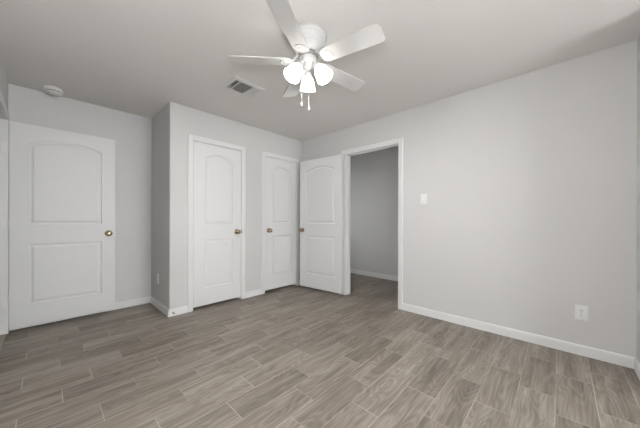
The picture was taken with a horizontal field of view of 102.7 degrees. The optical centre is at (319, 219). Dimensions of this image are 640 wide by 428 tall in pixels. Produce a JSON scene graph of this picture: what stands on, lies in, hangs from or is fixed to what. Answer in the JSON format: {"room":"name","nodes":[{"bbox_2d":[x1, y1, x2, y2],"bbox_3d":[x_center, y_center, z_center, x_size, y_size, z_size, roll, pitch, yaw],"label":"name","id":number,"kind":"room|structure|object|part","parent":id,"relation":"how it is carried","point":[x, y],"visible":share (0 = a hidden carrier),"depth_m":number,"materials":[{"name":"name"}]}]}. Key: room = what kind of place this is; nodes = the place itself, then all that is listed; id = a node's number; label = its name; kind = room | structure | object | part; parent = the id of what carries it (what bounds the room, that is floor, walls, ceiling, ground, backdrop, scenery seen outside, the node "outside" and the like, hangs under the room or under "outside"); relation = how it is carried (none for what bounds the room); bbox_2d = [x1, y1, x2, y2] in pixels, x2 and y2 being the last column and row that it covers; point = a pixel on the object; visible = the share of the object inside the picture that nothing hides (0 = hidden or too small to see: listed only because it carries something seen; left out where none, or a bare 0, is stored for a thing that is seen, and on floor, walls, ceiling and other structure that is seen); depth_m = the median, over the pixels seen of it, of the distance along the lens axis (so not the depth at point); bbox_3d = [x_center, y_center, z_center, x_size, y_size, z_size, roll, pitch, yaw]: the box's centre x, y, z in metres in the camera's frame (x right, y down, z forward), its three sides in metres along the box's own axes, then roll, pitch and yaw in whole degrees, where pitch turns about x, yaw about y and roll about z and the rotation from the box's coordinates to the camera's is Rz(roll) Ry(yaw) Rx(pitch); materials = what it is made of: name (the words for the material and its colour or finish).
{"room":"empty bedroom","nodes":[
{"label":"empty bedroom","id":0,"kind":"room"},
{"bbox_2d":[0,56,7,108],"bbox_3d":[-0.571,-0.121,0.097,6.966,2.440,0.115,0,0,43],"label":"wall","id":1,"kind":"structure","parent":0,"point":[3,79],"depth_m":2.25,"materials":[{"name":"paint"}]},
{"bbox_2d":[0,90,9,334],"bbox_3d":[-2.737,0.037,2.128,0.948,2.116,0.143,0,0,43],"label":"door frame","id":2,"kind":"structure","parent":1,"relation":"attached to","point":[4,114],"depth_m":2.44,"materials":[{"name":"paint"}]},
{"bbox_2d":[8,83,151,302],"bbox_3d":[-2.067,-0.124,3.677,0.115,2.440,6.335,0,0,43],"label":"wall","id":3,"kind":"structure","parent":0,"point":[131,133],"depth_m":3.18,"materials":[{"name":"paint"}]},
{"bbox_2d":[2,121,114,329],"bbox_3d":[-2.742,0.054,2.753,0.170,2.012,0.851,0,0,43],"label":"door","id":4,"kind":"structure","parent":3,"relation":"in","point":[61,221],"depth_m":2.71,"materials":[{"name":"paint"}]},
{"bbox_3d":[-2.457,0.158,2.982,0.068,0.070,0.070,0,0,43],"label":"knob","id":5,"kind":"part","parent":4,"relation":"part of","materials":[{"name":"gold metal"}]},
{"bbox_2d":[10,296,187,330],"bbox_3d":[-2.319,1.054,2.776,0.754,0.083,1.404,0,0,43],"label":"baseboard","id":6,"kind":"structure","parent":3,"relation":"attached to","point":[123,304],"depth_m":3.08,"materials":[{"name":"paint"}]},
{"bbox_2d":[151,101,183,308],"bbox_3d":[-1.921,-0.124,3.208,0.740,2.440,0.151,0,0,43],"label":"wall","id":7,"kind":"structure","parent":0,"point":[167,151],"depth_m":3.00,"materials":[{"name":"paint"}]},
{"bbox_2d":[184,106,301,305],"bbox_3d":[-0.957,-0.122,3.779,0.115,2.440,2.003,0,0,43],"label":"wall","id":8,"kind":"structure","parent":0,"point":[255,140],"depth_m":3.63,"materials":[{"name":"paint"}]},
{"bbox_2d":[187,134,245,311],"bbox_3d":[-1.347,0.039,3.351,0.132,2.116,0.762,0,0,43],"label":"door frame","id":9,"kind":"structure","parent":8,"relation":"attached to","point":[191,138],"depth_m":3.12,"materials":[{"name":"paint"}]},
{"bbox_2d":[193,141,240,307],"bbox_3d":[-1.328,0.056,3.328,0.170,2.014,0.637,0,0,43],"label":"door","id":10,"kind":"structure","parent":8,"relation":"in","point":[216,169],"depth_m":3.29,"materials":[{"name":"paint"}]},
{"bbox_2d":[245,288,261,297],"bbox_3d":[-0.956,1.057,3.689,0.014,0.083,0.269,0,0,43],"label":"baseboard","id":11,"kind":"structure","parent":8,"relation":"attached to","point":[252,293],"depth_m":3.68,"materials":[{"name":"paint"}]},
{"bbox_2d":[261,151,299,293],"bbox_3d":[-0.648,0.041,4.099,0.129,2.116,0.747,0,0,43],"label":"door frame","id":12,"kind":"structure","parent":8,"relation":"attached to","point":[264,154],"depth_m":3.85,"materials":[{"name":"paint"}]},
{"bbox_2d":[265,157,296,290],"bbox_3d":[-0.623,0.058,4.080,0.170,2.014,0.622,0,0,43],"label":"door","id":13,"kind":"structure","parent":8,"relation":"in","point":[280,175],"depth_m":4.05,"materials":[{"name":"paint"}]},
{"bbox_2d":[0,273,639,427],"bbox_3d":[0.513,1.151,1.255,7.196,0.100,6.335,0,0,43],"label":"floor","id":14,"kind":"structure","parent":0,"point":[289,356],"depth_m":1.84,"materials":[{"name":"grey tile"}]},
{"bbox_2d":[0,334,5,350],"bbox_3d":[-2.718,1.092,2.150,0.816,0.006,0.050,0,0,43],"label":"threshold","id":15,"kind":"object","parent":14,"relation":"on","point":[2,337],"visible":1,"depth_m":2.33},
{"bbox_2d":[0,0,639,140],"bbox_3d":[0.518,-1.389,1.255,7.196,0.100,6.335,0,0,43],"label":"ceiling","id":16,"kind":"structure","parent":0,"point":[136,57],"depth_m":2.00,"materials":[{"name":"paint"}]},
{"bbox_2d":[43,85,62,95],"bbox_3d":[-2.733,-1.315,2.624,0.142,0.061,0.142,0,0,43],"label":"smoke detector","id":17,"kind":"object","parent":16,"relation":"attached to","point":[52,90],"visible":1,"depth_m":2.59,"materials":[{"name":"white plastic"}]},
{"bbox_2d":[222,76,263,97],"bbox_3d":[-0.778,-1.331,2.595,0.266,0.022,0.332,0,0,43],"label":"ceiling vent","id":18,"kind":"object","parent":16,"relation":"in","point":[236,84],"visible":1,"depth_m":2.57,"materials":[{"name":"metal"}]},
{"bbox_2d":[228,0,384,109],"bbox_3d":[-0.057,-1.063,1.844,1.067,0.553,1.060,0,0,43],"label":"ceiling fan","id":19,"kind":"object","parent":16,"relation":"hanging from","point":[308,40],"visible":1,"depth_m":1.75,"materials":[{"name":"white plastic"}]},
{"bbox_3d":[-0.419,-1.134,1.822,0.434,0.033,0.130,0,0,-3],"label":"blade","id":20,"kind":"part","parent":19,"relation":"part of","materials":[{"name":"laminate"}]},
{"bbox_3d":[-0.171,-1.133,1.516,0.130,0.033,0.434,0,0,15],"label":"blade","id":21,"kind":"part","parent":19,"relation":"part of","materials":[{"name":"laminate"}]},
{"bbox_3d":[-0.187,-1.026,1.774,0.119,0.133,0.126,0,0,43],"label":"lamp shade","id":22,"kind":"part","parent":19,"relation":"part of","materials":[{"name":"white glass"}]},
{"bbox_3d":[-0.205,-1.133,2.152,0.130,0.033,0.434,0,0,-21],"label":"blade","id":23,"kind":"part","parent":19,"relation":"part of","materials":[{"name":"laminate"}]},
{"bbox_3d":[-0.093,-1.026,1.964,0.123,0.133,0.122,0,0,43],"label":"lamp shade","id":24,"kind":"part","parent":19,"relation":"part of","materials":[{"name":"white glass"}]},
{"bbox_3d":[-0.089,-1.097,1.909,0.062,0.071,0.061,0,0,43],"label":"lamp arm","id":25,"kind":"part","parent":19,"relation":"part of","materials":[{"name":"white metal"}]},
{"bbox_3d":[0.026,-1.026,1.789,0.126,0.133,0.118,0,0,43],"label":"lamp shade","id":26,"kind":"part","parent":19,"relation":"part of","materials":[{"name":"white glass"}]},
{"bbox_3d":[0.175,-1.133,2.050,0.434,0.033,0.130,0,0,-39],"label":"blade","id":27,"kind":"part","parent":19,"relation":"part of","materials":[{"name":"laminate"}]},
{"bbox_3d":[0.196,-1.133,1.657,0.434,0.033,0.130,0,0,33],"label":"blade","id":28,"kind":"part","parent":19,"relation":"part of","materials":[{"name":"laminate"}]},
{"bbox_2d":[350,146,397,275],"bbox_3d":[1.700,-0.117,4.408,4.379,2.440,0.115,0,0,43],"label":"wall","id":29,"kind":"structure","parent":0,"point":[374,175],"depth_m":4.94,"materials":[{"name":"paint"}]},
{"bbox_2d":[350,269,397,280],"bbox_3d":[1.653,1.062,4.361,4.379,0.083,0.014,0,0,43],"label":"baseboard","id":30,"kind":"structure","parent":29,"relation":"attached to","point":[377,275],"depth_m":4.91,"materials":[{"name":"paint"}]},
{"bbox_2d":[302,40,636,357],"bbox_3d":[1.058,-0.118,3.183,3.639,2.440,0.115,0,0,43],"label":"wall","id":31,"kind":"structure","parent":0,"point":[528,180],"depth_m":2.31,"materials":[{"name":"paint"}]},
{"bbox_2d":[299,154,342,293],"bbox_3d":[0.007,0.061,3.940,0.816,2.010,0.170,0,0,37],"label":"door","id":32,"kind":"structure","parent":31,"relation":"in","point":[321,179],"depth_m":3.91,"materials":[{"name":"paint"}]},
{"bbox_2d":[342,137,402,309],"bbox_3d":[0.714,0.043,3.506,0.945,2.116,0.143,0,0,43],"label":"door frame","id":33,"kind":"structure","parent":31,"relation":"attached to","point":[347,154],"depth_m":3.57,"materials":[{"name":"paint"}]},
{"bbox_2d":[421,194,426,203],"bbox_3d":[1.200,-0.239,2.963,0.074,0.118,0.012,0,0,43],"label":"light switch","id":34,"kind":"object","parent":31,"relation":"attached to","point":[423,196],"visible":1,"depth_m":2.96,"materials":[{"name":"white plastic"}]},
{"bbox_2d":[402,303,639,379],"bbox_3d":[2.469,1.063,1.469,4.406,0.083,0.452,0,0,43],"label":"baseboard","id":35,"kind":"structure","parent":31,"relation":"attached to","point":[602,355],"depth_m":2.27,"materials":[{"name":"paint"}]},
{"bbox_2d":[575,304,587,320],"bbox_3d":[2.133,0.757,2.089,0.074,0.120,0.008,0,0,43],"label":"wall outlet","id":36,"kind":"object","parent":31,"relation":"attached to","point":[581,312],"visible":1,"depth_m":2.09,"materials":[{"name":"white plastic"}]},
{"bbox_2d":[636,34,639,362],"bbox_3d":[3.634,-0.113,1.379,2.587,2.440,1.885,0,0,43],"label":"wall","id":37,"kind":"structure","parent":0,"point":[638,38],"depth_m":1.85,"materials":[{"name":"paint"}]}
]}

